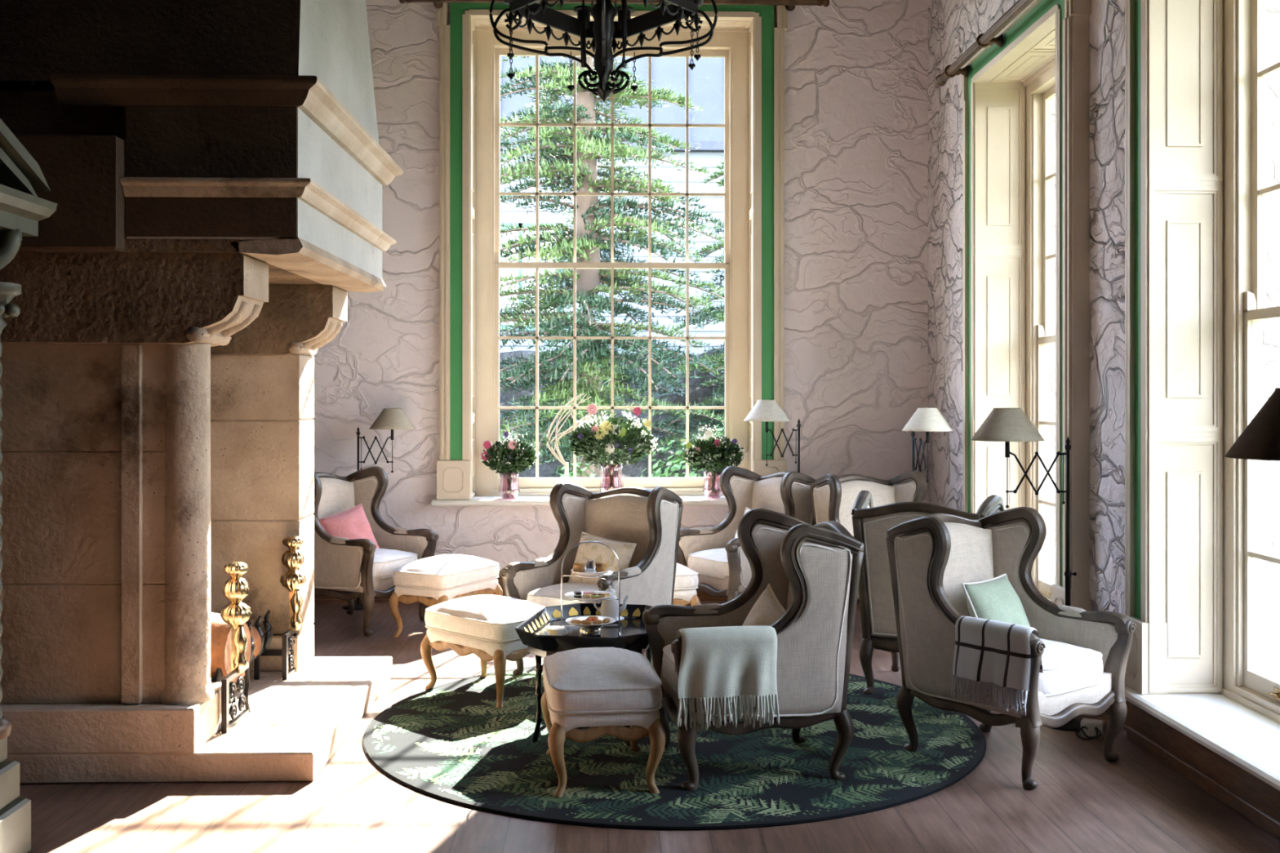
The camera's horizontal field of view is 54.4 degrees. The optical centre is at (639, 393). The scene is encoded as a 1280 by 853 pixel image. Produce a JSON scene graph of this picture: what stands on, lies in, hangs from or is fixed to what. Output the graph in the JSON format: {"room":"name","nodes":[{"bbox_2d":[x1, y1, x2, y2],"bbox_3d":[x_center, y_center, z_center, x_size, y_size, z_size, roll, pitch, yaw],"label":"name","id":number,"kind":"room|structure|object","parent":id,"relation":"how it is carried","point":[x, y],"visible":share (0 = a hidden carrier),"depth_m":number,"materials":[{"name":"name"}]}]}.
{"room":"historic interior","nodes":[
{"label":"historic interior","id":0,"kind":"room"},
{"bbox_2d":[30,80,55,91],"bbox_3d":[-4.413,-1.025,6.299,3.600,5.350,0.180,0,0,-1],"label":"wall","id":1,"kind":"structure","parent":0,"point":[35,86],"depth_m":6.25,"materials":[{"name":"black"}]},
{"bbox_2d":[312,0,928,569],"bbox_3d":[-1.759,-1.025,10.068,9.400,5.350,0.420,0,0,-1],"label":"wall","id":2,"kind":"structure","parent":0,"point":[856,71],"depth_m":9.94,"materials":[{"name":"paint"}]},
{"bbox_2d":[314,569,727,602],"bbox_3d":[-1.973,1.528,9.837,8.560,0.245,0.032,0,0,-1],"label":"baseboard","id":3,"kind":"structure","parent":2,"relation":"attached to","point":[702,595],"depth_m":9.83,"materials":[{"name":"wood"}]},
{"bbox_2d":[431,2,787,506],"bbox_3d":[-0.222,-1.163,10.017,2.826,4.099,0.542,0,0,-1],"label":"window","id":4,"kind":"structure","parent":2,"relation":"in","point":[752,50],"depth_m":10.12,"materials":[{"name":"green paint"}]},
{"bbox_2d":[498,472,519,498],"bbox_3d":[-1.040,0.735,9.907,0.169,0.205,0.164,0,0,-1],"label":"glass vase","id":5,"kind":"object","parent":4,"relation":"on","point":[517,473],"visible":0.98,"depth_m":9.90,"materials":[{"name":"glass"}]},
{"bbox_2d":[480,431,539,496],"bbox_3d":[-1.039,0.562,9.904,0.421,0.517,0.404,0,0,38],"label":"flower bouquet","id":6,"kind":"object","parent":5,"relation":"in","point":[515,455],"visible":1,"depth_m":9.84,"materials":[{"name":"green plant"}]},
{"bbox_2d":[599,463,623,492],"bbox_3d":[-0.225,0.703,9.928,0.196,0.270,0.190,0,0,-1],"label":"glass vase","id":7,"kind":"object","parent":4,"relation":"on","point":[601,482],"visible":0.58,"depth_m":9.92,"materials":[{"name":"glass"}]},
{"bbox_2d":[567,403,658,490],"bbox_3d":[-0.218,0.450,9.922,0.683,0.740,0.612,0,0,32],"label":"flower bouquet","id":8,"kind":"object","parent":7,"relation":"in","point":[602,435],"visible":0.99,"depth_m":9.82,"materials":[{"name":"green plant"}]},
{"bbox_2d":[399,0,829,11],"bbox_3d":[-0.195,-3.065,9.734,3.350,0.088,0.159,0,0,-1],"label":"pole","id":9,"kind":"object","parent":4,"relation":"attached to","point":[789,4],"visible":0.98,"depth_m":9.70,"materials":[{"name":"brown wood"}]},
{"bbox_2d":[702,471,722,497],"bbox_3d":[0.585,0.733,9.948,0.165,0.210,0.160,0,0,-1],"label":"glass vase","id":10,"kind":"object","parent":4,"relation":"on","point":[704,472],"visible":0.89,"depth_m":9.94,"materials":[{"name":"glass"}]},
{"bbox_2d":[682,425,749,496],"bbox_3d":[0.582,0.537,9.944,0.498,0.568,0.442,0,0,-30],"label":"flower bouquet","id":11,"kind":"object","parent":10,"relation":"in","point":[722,452],"visible":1,"depth_m":9.87,"materials":[{"name":"green plant"}]},
{"bbox_2d":[17,600,1279,852],"bbox_3d":[-1.580,1.710,3.111,9.400,0.120,14.700,0,0,-1],"label":"floor","id":12,"kind":"structure","parent":0,"point":[1082,802],"depth_m":4.85,"materials":[{"name":"brown wood"}]},
{"bbox_2d":[0,118,57,852],"bbox_3d":[-2.431,0.122,3.699,0.630,3.055,1.720,0,0,-1],"label":"carved doorcase","id":13,"kind":"object","parent":12,"relation":"on","point":[21,210],"visible":1,"depth_m":4.36,"materials":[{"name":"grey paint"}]},
{"bbox_2d":[0,0,403,783],"bbox_3d":[-2.239,-1.025,6.230,1.743,5.350,2.180,0,0,-1],"label":"stone fireplace","id":14,"kind":"object","parent":12,"relation":"on","point":[215,171],"visible":0.99,"depth_m":5.33,"materials":[{"name":"stone"}]},
{"bbox_2d":[0,0,378,143],"bbox_3d":[-2.268,-2.510,6.229,1.585,2.380,1.930,0,0,-1],"label":"hood","id":15,"kind":"object","parent":14,"relation":"attached to","point":[326,40],"depth_m":5.34,"materials":[{"name":"stone"}]},
{"bbox_2d":[0,90,382,279],"bbox_3d":[-2.265,-0.938,6.179,1.588,0.685,2.070,0,0,-1],"label":"mantel","id":16,"kind":"object","parent":14,"relation":"attached to","point":[128,174],"depth_m":5.25,"materials":[{"name":"stone"}]},
{"bbox_2d":[210,667,226,682],"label":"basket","id":17,"kind":"object","parent":14,"relation":"on","point":[218,677],"depth_m":5.82,"materials":[{"name":"black metal"}]},
{"bbox_2d":[220,561,251,733],"bbox_3d":[-2.050,1.155,5.689,0.553,0.748,0.367,0,0,-23],"label":"andiron","id":18,"kind":"object","parent":14,"relation":"on","point":[236,613],"visible":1,"depth_m":5.72,"materials":[{"name":"gold metal"}]},
{"bbox_2d":[248,609,273,679],"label":"basket","id":19,"kind":"object","parent":14,"relation":"on","point":[264,646],"depth_m":6.62,"materials":[{"name":"black metal"}]},
{"bbox_2d":[210,612,251,684],"bbox_3d":[-2.124,1.188,5.968,0.411,0.391,0.308,0,0,7],"label":"log","id":20,"kind":"object","parent":19,"relation":"in","point":[220,631],"visible":0.22,"depth_m":5.84,"materials":[{"name":"brown wood"}]},
{"bbox_2d":[247,624,261,657],"bbox_3d":[-2.163,1.239,6.297,0.184,0.303,0.485,0,0,29],"label":"log","id":21,"kind":"object","parent":19,"relation":"in","point":[254,633],"visible":0.06,"depth_m":6.45,"materials":[{"name":"brown wood"}]},
{"bbox_2d":[259,536,306,679],"bbox_3d":[-2.077,1.155,6.729,0.553,0.748,0.367,0,0,-23],"label":"andiron","id":22,"kind":"object","parent":14,"relation":"on","point":[292,559],"visible":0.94,"depth_m":6.76,"materials":[{"name":"gold metal"}]},
{"bbox_2d":[312,466,438,636],"bbox_3d":[-2.002,1.099,8.879,0.827,1.106,0.790,0,0,27],"label":"armchair","id":23,"kind":"object","parent":12,"relation":"on","point":[356,567],"visible":0.65,"depth_m":8.65,"materials":[{"name":"fabric"}]},
{"bbox_2d":[318,503,379,548],"bbox_3d":[-2.060,1.025,8.863,0.214,0.448,0.450,0,0,31],"label":"throw pillow","id":24,"kind":"object","parent":23,"relation":"on","point":[353,523],"visible":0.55,"depth_m":8.81,"materials":[{"name":"pink fabric"}]},
{"bbox_2d":[372,548,417,577],"bbox_3d":[-1.933,1.195,8.843,0.566,0.160,0.584,0,0,27],"label":"seat cushion","id":25,"kind":"object","parent":23,"relation":"on","point":[385,560],"depth_m":8.69,"materials":[{"name":"white fabric"}]},
{"bbox_2d":[342,408,414,610],"bbox_3d":[-2.009,0.883,9.572,0.555,1.533,0.350,0,0,-1],"label":"floor lamp","id":26,"kind":"object","parent":12,"relation":"on","point":[392,419],"visible":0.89,"depth_m":9.51,"materials":[{"name":"beige fabric"}]},
{"bbox_2d":[389,554,502,637],"bbox_3d":[-1.331,1.388,8.589,0.480,0.527,0.694,0,0,28],"label":"footstool","id":27,"kind":"object","parent":12,"relation":"on","point":[443,578],"visible":0.81,"depth_m":8.37,"materials":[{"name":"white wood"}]},
{"bbox_2d":[392,554,499,587],"bbox_3d":[-1.331,1.208,8.589,0.473,0.168,0.686,0,0,28],"label":"seat cushion","id":28,"kind":"object","parent":27,"relation":"on","point":[445,571],"depth_m":8.37,"materials":[{"name":"white fabric"}]},
{"bbox_2d":[362,664,986,830],"bbox_3d":[0.161,1.643,6.196,3.012,0.014,3.012,0,0,-1],"label":"round rug","id":29,"kind":"object","parent":12,"relation":"on","point":[451,742],"visible":0.55,"depth_m":5.51,"materials":[{"name":"green carpet"}]},
{"bbox_2d":[420,594,545,707],"bbox_3d":[-0.816,1.388,6.841,0.694,0.527,0.480,0,0,43],"label":"footstool","id":30,"kind":"object","parent":29,"relation":"on","point":[486,624],"visible":0.77,"depth_m":6.64,"materials":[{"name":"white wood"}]},
{"bbox_2d":[424,594,545,639],"bbox_3d":[-0.816,1.208,6.841,0.686,0.168,0.473,0,0,43],"label":"seat cushion","id":31,"kind":"object","parent":30,"relation":"on","point":[484,616],"depth_m":6.67,"materials":[{"name":"white fabric"}]},
{"bbox_2d":[515,603,652,746],"bbox_3d":[-0.217,1.384,6.136,0.662,0.540,0.892,0,0,10],"label":"tray table","id":32,"kind":"object","parent":29,"relation":"on","point":[532,633],"visible":0.55,"depth_m":5.95,"materials":[{"name":"black paint"}]},
{"bbox_2d":[546,626,568,635],"bbox_3d":[-0.403,1.152,5.965,0.090,0.055,0.090,0,0,34],"label":"teacup","id":33,"kind":"object","parent":32,"relation":"on","point":[552,630],"visible":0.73,"depth_m":5.94,"materials":[{"name":"white ceramic"}]},
{"bbox_2d":[515,603,652,651],"bbox_3d":[-0.217,1.154,6.136,0.662,0.080,0.892,0,0,10],"label":"tray","id":34,"kind":"object","parent":32,"relation":"on","point":[532,633],"depth_m":6.10,"materials":[{"name":"black paint"}]},
{"bbox_2d":[560,541,620,636],"bbox_3d":[-0.241,0.951,6.066,0.288,0.460,0.129,0,0,-5],"label":"stand","id":35,"kind":"object","parent":32,"relation":"on","point":[584,631],"visible":0.7,"depth_m":6.05,"materials":[{"name":"silver metal"}]},
{"bbox_2d":[565,615,615,626],"bbox_3d":[-0.241,1.118,6.066,0.245,0.023,0.245,0,0,-1],"label":"plate","id":36,"kind":"object","parent":35,"relation":"on","point":[569,620],"visible":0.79,"depth_m":6.09,"materials":[{"name":"white ceramic"}]},
{"bbox_2d":[570,619,581,624],"bbox_3d":[-0.307,1.108,6.019,0.056,0.027,0.028,0,0,-13],"label":"roll","id":37,"kind":"object","parent":36,"relation":"on","point":[574,621],"visible":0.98,"depth_m":6.01,"materials":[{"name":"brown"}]},
{"bbox_2d":[581,619,591,624],"bbox_3d":[-0.259,1.108,6.010,0.056,0.027,0.028,0,0,16],"label":"roll","id":38,"kind":"object","parent":36,"relation":"on","point":[584,621],"visible":0.92,"depth_m":6.00,"materials":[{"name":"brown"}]},
{"bbox_2d":[592,619,603,624],"bbox_3d":[-0.204,1.108,6.017,0.056,0.027,0.028,0,0,-24],"label":"roll","id":39,"kind":"object","parent":36,"relation":"on","point":[596,621],"visible":0.88,"depth_m":6.01,"materials":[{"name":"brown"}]},
{"bbox_2d":[602,617,609,623],"bbox_3d":[-0.165,1.108,6.053,0.028,0.027,0.056,0,0,37],"label":"roll","id":40,"kind":"object","parent":36,"relation":"on","point":[606,620],"visible":0.96,"depth_m":6.04,"materials":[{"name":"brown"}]},
{"bbox_2d":[564,590,616,600],"bbox_3d":[-0.241,0.993,6.066,0.251,0.023,0.251,0,0,-1],"label":"plate","id":41,"kind":"object","parent":35,"relation":"on","point":[571,595],"visible":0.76,"depth_m":6.06,"materials":[{"name":"white ceramic"}]},
{"bbox_2d":[573,591,582,598],"bbox_3d":[-0.302,0.980,6.044,0.030,0.031,0.045,0,0,-13],"label":"cake slice","id":42,"kind":"object","parent":41,"relation":"on","point":[577,593],"visible":0.96,"depth_m":6.03,"materials":[{"name":"brown food"}]},
{"bbox_2d":[582,594,591,598],"bbox_3d":[-0.258,0.985,6.020,0.036,0.022,0.030,0,0,10],"label":"cake slice","id":43,"kind":"object","parent":41,"relation":"on","point":[584,596],"visible":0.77,"depth_m":6.01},
{"bbox_2d":[582,591,593,597],"bbox_3d":[-0.253,0.983,6.066,0.050,0.027,0.030,0,0,-7],"label":"cake slice","id":44,"kind":"object","parent":41,"relation":"on","point":[584,593],"visible":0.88,"depth_m":6.05,"materials":[{"name":"pink food"}]},
{"bbox_2d":[591,595,599,598],"bbox_3d":[-0.213,0.987,6.014,0.036,0.018,0.026,0,0,-19],"label":"cake slice","id":45,"kind":"object","parent":41,"relation":"on","point":[593,596],"visible":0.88,"depth_m":6.01,"materials":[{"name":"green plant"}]},
{"bbox_2d":[593,591,602,595],"bbox_3d":[-0.207,0.983,6.079,0.032,0.026,0.032,0,0,-30],"label":"cake slice","id":46,"kind":"object","parent":41,"relation":"on","point":[597,593],"visible":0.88,"depth_m":6.07,"materials":[{"name":"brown food"}]},
{"bbox_2d":[600,592,609,598],"bbox_3d":[-0.170,0.984,6.038,0.030,0.024,0.036,0,0,43],"label":"cake slice","id":47,"kind":"object","parent":41,"relation":"on","point":[605,594],"visible":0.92,"depth_m":6.03,"materials":[{"name":"beige food"}]},
{"bbox_2d":[570,567,610,575],"bbox_3d":[-0.241,0.873,6.066,0.197,0.023,0.197,0,0,-1],"label":"plate","id":48,"kind":"object","parent":35,"relation":"on","point":[593,568],"visible":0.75,"depth_m":6.00,"materials":[{"name":"white ceramic"}]},
{"bbox_2d":[573,561,585,573],"bbox_3d":[-0.295,0.849,6.052,0.065,0.054,0.064,0,0,-1],"label":"scone","id":49,"kind":"object","parent":48,"relation":"on","point":[579,566],"visible":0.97,"depth_m":6.03,"materials":[{"name":"brown food"}]},
{"bbox_2d":[586,558,593,568],"bbox_3d":[-0.245,0.843,6.066,0.044,0.066,0.044,0,0,-1],"label":"glass","id":50,"kind":"object","parent":48,"relation":"on","point":[589,564],"visible":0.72,"depth_m":6.05,"materials":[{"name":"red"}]},
{"bbox_2d":[584,569,596,575],"bbox_3d":[-0.239,0.867,6.008,0.060,0.018,0.059,0,0,-1],"label":"dish","id":51,"kind":"object","parent":48,"relation":"on","point":[586,571],"visible":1,"depth_m":6.01,"materials":[{"name":"white ceramic"}]},
{"bbox_2d":[595,561,608,572],"bbox_3d":[-0.189,0.849,6.067,0.064,0.054,0.065,0,0,31],"label":"scone","id":52,"kind":"object","parent":48,"relation":"on","point":[601,566],"visible":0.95,"depth_m":6.04,"materials":[{"name":"brown food"}]},
{"bbox_2d":[593,585,629,620],"bbox_3d":[-0.148,1.079,6.397,0.163,0.184,0.104,0,0,27],"label":"teapot","id":53,"kind":"object","parent":32,"relation":"on","point":[609,608],"visible":0.61,"depth_m":6.37,"materials":[{"name":"white ceramic"}]},
{"bbox_2d":[611,616,624,623],"bbox_3d":[-0.153,1.168,6.399,0.145,0.023,0.145,0,0,-1],"label":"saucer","id":54,"kind":"object","parent":32,"relation":"on","point":[621,617],"visible":0.26,"depth_m":6.37,"materials":[{"name":"white ceramic"}]},
{"bbox_2d":[500,481,683,675],"bbox_3d":[-0.262,1.099,7.329,0.790,1.106,0.827,0,0,35],"label":"armchair","id":55,"kind":"object","parent":29,"relation":"on","point":[647,518],"visible":0.66,"depth_m":7.39,"materials":[{"name":"fabric"}]},
{"bbox_2d":[526,582,599,607],"bbox_3d":[-0.307,1.195,7.266,0.584,0.160,0.566,0,0,35],"label":"seat cushion","id":56,"kind":"object","parent":55,"relation":"on","point":[545,594],"depth_m":7.15,"materials":[{"name":"white fabric"}]},
{"bbox_2d":[568,532,636,601],"bbox_3d":[-0.240,1.050,7.361,0.434,0.423,0.202,0,0,39],"label":"throw pillow","id":57,"kind":"object","parent":55,"relation":"on","point":[624,551],"visible":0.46,"depth_m":7.32,"materials":[{"name":"fabric"}]},
{"bbox_2d":[541,647,666,797],"bbox_3d":[-0.173,1.388,5.377,0.480,0.527,0.694,0,0,-7],"label":"footstool","id":58,"kind":"object","parent":29,"relation":"on","point":[606,690],"visible":1,"depth_m":5.07,"materials":[{"name":"white fabric"}]},
{"bbox_2d":[542,647,662,711],"bbox_3d":[-0.173,1.208,5.377,0.473,0.168,0.686,0,0,-7],"label":"seat cushion","id":59,"kind":"object","parent":58,"relation":"on","point":[589,679],"depth_m":5.09,"materials":[{"name":"white fabric"}]},
{"bbox_2d":[642,508,863,791],"bbox_3d":[0.481,1.099,5.513,0.827,1.106,0.790,0,0,-10],"label":"armchair","id":60,"kind":"object","parent":29,"relation":"on","point":[813,571],"visible":0.83,"depth_m":5.22,"materials":[{"name":"beige fabric"}]},
{"bbox_2d":[662,644,678,691],"bbox_3d":[0.405,1.195,5.500,0.566,0.160,0.584,0,0,-10],"label":"seat cushion","id":61,"kind":"object","parent":60,"relation":"on","point":[670,677],"depth_m":5.47,"materials":[{"name":"white fabric"}]},
{"bbox_2d":[674,626,779,730],"bbox_3d":[0.353,1.169,5.122,0.430,0.409,0.146,0,0,-10],"label":"throw","id":62,"kind":"object","parent":60,"relation":"on","point":[728,663],"visible":1,"depth_m":5.08,"materials":[{"name":"white fabric"}]},
{"bbox_2d":[742,583,786,626],"bbox_3d":[0.537,1.075,5.472,0.195,0.431,0.460,0,0,-14],"label":"throw pillow","id":63,"kind":"object","parent":60,"relation":"on","point":[767,610],"visible":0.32,"depth_m":5.44,"materials":[{"name":"beige fabric"}]},
{"bbox_2d":[672,563,701,606],"bbox_3d":[0.015,1.388,8.363,0.694,0.527,0.480,0,0,-16],"label":"footstool","id":64,"kind":"object","parent":12,"relation":"on","point":[686,580],"visible":0.28,"depth_m":8.21,"materials":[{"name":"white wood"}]},
{"bbox_2d":[674,563,698,588],"bbox_3d":[0.015,1.208,8.363,0.686,0.168,0.473,0,0,-16],"label":"seat cushion","id":65,"kind":"object","parent":64,"relation":"on","point":[685,578],"depth_m":8.21,"materials":[{"name":"white fabric"}]},
{"bbox_2d":[676,466,815,606],"bbox_3d":[0.755,1.099,8.918,0.827,1.106,0.790,0,0,-32],"label":"armchair","id":66,"kind":"object","parent":12,"relation":"on","point":[720,562],"visible":0.51,"depth_m":8.92,"materials":[{"name":"fabric"}]},
{"bbox_2d":[688,547,728,577],"bbox_3d":[0.689,1.195,8.878,0.566,0.160,0.584,0,0,-32],"label":"seat cushion","id":67,"kind":"object","parent":66,"relation":"on","point":[708,562],"depth_m":8.74,"materials":[{"name":"white fabric"}]},
{"bbox_2d":[734,507,751,537],"bbox_3d":[0.806,1.040,8.904,0.216,0.414,0.406,0,0,-22],"label":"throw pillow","id":68,"kind":"object","parent":66,"relation":"on","point":[747,509],"visible":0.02,"depth_m":9.04,"materials":[{"name":"white fabric"}]},
{"bbox_2d":[743,400,800,472],"bbox_3d":[1.044,0.851,9.335,0.535,1.598,0.350,0,0,1],"label":"wall lamp","id":69,"kind":"object","parent":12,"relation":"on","point":[766,411],"visible":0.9,"depth_m":9.27,"materials":[{"name":"white fabric"}]},
{"bbox_2d":[809,471,927,649],"bbox_3d":[1.677,1.099,8.459,0.790,1.106,0.827,0,0,-26],"label":"armchair","id":70,"kind":"object","parent":12,"relation":"on","point":[833,497],"visible":0.28,"depth_m":8.66,"materials":[{"name":"fabric"}]},
{"bbox_2d":[850,490,1004,693],"bbox_3d":[1.645,1.099,6.951,0.790,1.106,0.827,0,0,27],"label":"armchair","id":71,"kind":"object","parent":12,"relation":"on","point":[871,524],"visible":0.44,"depth_m":6.73,"materials":[{"name":"fabric"}]},
{"bbox_2d":[902,408,953,482],"bbox_3d":[1.969,0.876,8.697,0.350,1.548,0.555,0,0,-9],"label":"floor lamp","id":72,"kind":"object","parent":12,"relation":"on","point":[924,420],"visible":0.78,"depth_m":8.52,"materials":[{"name":"white fabric"}]},
{"bbox_2d":[885,506,1136,790],"bbox_3d":[1.661,1.099,5.639,0.790,1.106,0.827,0,0,-39],"label":"armchair","id":73,"kind":"object","parent":12,"relation":"on","point":[1083,655],"visible":0.75,"depth_m":5.58,"materials":[{"name":"fabric"}]},
{"bbox_2d":[961,573,1030,626],"bbox_3d":[1.651,1.045,5.682,0.226,0.382,0.417,0,0,43],"label":"throw pillow","id":74,"kind":"object","parent":73,"relation":"on","point":[995,598],"visible":0.49,"depth_m":5.61,"materials":[{"name":"green fabric"}]},
{"bbox_2d":[951,616,1043,715],"bbox_3d":[1.497,1.142,5.259,0.144,0.356,0.401,0,0,-39],"label":"plaid throw","id":75,"kind":"object","parent":73,"relation":"on","point":[996,654],"visible":0.98,"depth_m":5.22,"materials":[{"name":"fabric"}]},
{"bbox_2d":[1037,638,1102,694],"bbox_3d":[1.709,1.195,5.578,0.584,0.160,0.566,0,0,-39],"label":"seat cushion","id":76,"kind":"object","parent":73,"relation":"on","point":[1071,666],"depth_m":5.39,"materials":[{"name":"white fabric"}]},
{"bbox_2d":[970,408,1082,731],"bbox_3d":[1.948,0.862,6.188,0.598,1.576,0.356,0,0,1],"label":"floor lamp","id":77,"kind":"object","parent":12,"relation":"on","point":[1006,425],"visible":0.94,"depth_m":6.14,"materials":[{"name":"black metal"}]},
{"bbox_2d":[1075,718,1104,740],"bbox_3d":[2.152,1.613,5.953,0.119,0.075,0.144,0,0,29],"label":"block","id":78,"kind":"object","parent":12,"relation":"on","point":[1091,729],"visible":1,"depth_m":5.96,"materials":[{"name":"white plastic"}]},
{"bbox_2d":[1224,387,1279,461],"bbox_3d":[1.759,0.819,3.066,0.605,1.663,0.370,0,0,-1],"label":"floor lamp","id":79,"kind":"object","parent":12,"relation":"on","point":[1260,440],"visible":1,"depth_m":3.02,"materials":[{"name":"black fabric"}]},
{"bbox_2d":[928,0,1279,680],"bbox_3d":[2.756,-1.025,3.132,0.550,5.350,14.520,0,0,-1],"label":"wall","id":80,"kind":"structure","parent":0,"point":[954,26],"depth_m":6.48,"materials":[{"name":"paint"}]},
{"bbox_2d":[961,0,1091,611],"bbox_3d":[2.479,-0.449,7.626,0.572,3.753,2.110,0,0,-1],"label":"window","id":81,"kind":"structure","parent":80,"relation":"in","point":[1008,91],"depth_m":8.29,"materials":[{"name":"green paint"}]},
{"bbox_2d":[934,0,1033,86],"bbox_3d":[2.182,-2.200,7.593,0.159,0.088,2.370,0,0,-1],"label":"pole","id":82,"kind":"object","parent":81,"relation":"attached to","point":[983,40],"visible":1,"depth_m":7.76,"materials":[{"name":"brown wood"}]},
{"bbox_2d":[1084,700,1128,731],"bbox_3d":[2.467,1.532,3.014,0.032,0.236,13.900,0,0,-1],"label":"baseboard","id":83,"kind":"structure","parent":80,"relation":"attached to","point":[1105,714],"depth_m":6.10,"materials":[{"name":"brown wood"}]},
{"bbox_2d":[1120,0,1279,791],"bbox_3d":[2.548,-0.449,4.927,0.572,3.753,2.110,0,0,-1],"label":"window","id":84,"kind":"structure","parent":80,"relation":"in","point":[1196,72],"depth_m":5.70,"materials":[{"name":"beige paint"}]},
{"bbox_2d":[1126,702,1279,839],"bbox_3d":[2.391,1.539,4.923,0.083,0.222,2.040,0,0,-1],"label":"trim","id":85,"kind":"structure","parent":80,"relation":"attached to","point":[1255,799],"depth_m":5.14,"materials":[{"name":"brown wood"}]},
{"bbox_3d":[-1.580,-3.775,3.110,9.400,0.150,14.700,0,0,-1],"label":"ceiling","id":86,"kind":"structure","parent":0,"visible":0},
{"bbox_2d":[488,0,717,102],"bbox_3d":[-0.184,-2.585,6.297,0.871,2.230,0.926,0,0,40],"label":"chandelier","id":87,"kind":"object","parent":86,"relation":"hanging from","point":[603,28],"visible":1,"depth_m":6.29,"materials":[{"name":"black metal"}]},
{"label":"outside","id":88,"kind":"structure","parent":0,"visible":0},
{"bbox_3d":[4.614,1.925,15.123,70.000,0.050,90.000,0,0,-1],"label":"lawn","id":89,"kind":"structure","parent":88,"visible":0},
{"bbox_2d":[546,393,599,477],"bbox_3d":[-0.668,0.975,12.587,0.554,1.950,0.035,0,0,-1],"label":"bare twig","id":90,"kind":"object","parent":89,"relation":"on","point":[561,460],"visible":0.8,"depth_m":12.58,"materials":[{"name":"brown"}]},
{"bbox_2d":[557,462,595,477],"bbox_3d":[-0.708,1.478,13.587,0.989,1.445,0.990,0,0,-36],"label":"shrub","id":91,"kind":"object","parent":89,"relation":"on","point":[581,471],"visible":0.02,"depth_m":13.64,"materials":[{"name":"green plant"}]},
{"bbox_2d":[499,56,724,477],"bbox_3d":[-0.729,-2.130,16.555,4.665,8.064,5.027,0,0,17],"label":"cedar tree","id":92,"kind":"object","parent":89,"relation":"on","point":[593,371],"visible":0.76,"depth_m":16.21,"materials":[{"name":"green plant"}]},
{"bbox_2d":[499,56,724,355],"bbox_3d":[-0.652,-3.210,26.367,18.450,10.320,3.250,0,0,-1],"label":"sky","id":93,"kind":"structure","parent":89,"relation":"on","point":[706,79],"depth_m":25.02,"materials":[{"name":"grey"}]},
{"bbox_2d":[499,348,724,477],"bbox_3d":[-0.576,0.605,22.459,16.000,2.691,5.067,0,0,-1],"label":"bank","id":94,"kind":"object","parent":89,"relation":"on","point":[697,393],"visible":0.05,"depth_m":20.20,"materials":[{"name":"plant"}]},
{"bbox_2d":[640,440,708,477],"bbox_3d":[0.378,1.374,14.412,1.219,1.652,1.206,0,0,-1],"label":"shrub","id":95,"kind":"object","parent":89,"relation":"on","point":[676,466],"visible":0.09,"depth_m":14.38,"materials":[{"name":"green plant"}]},
{"bbox_2d":[643,155,724,463],"bbox_3d":[1.772,-1.153,19.178,3.514,6.110,3.811,0,0,-10],"label":"cedar tree","id":96,"kind":"object","parent":89,"relation":"on","point":[720,357],"visible":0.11,"depth_m":19.07,"materials":[{"name":"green plant"}]},
{"bbox_2d":[691,418,724,477],"bbox_3d":[1.091,1.252,15.629,1.223,1.896,1.218,0,0,-1],"label":"shrub","id":97,"kind":"object","parent":89,"relation":"on","point":[707,475],"visible":0.06,"depth_m":15.63,"materials":[{"name":"green plant"}]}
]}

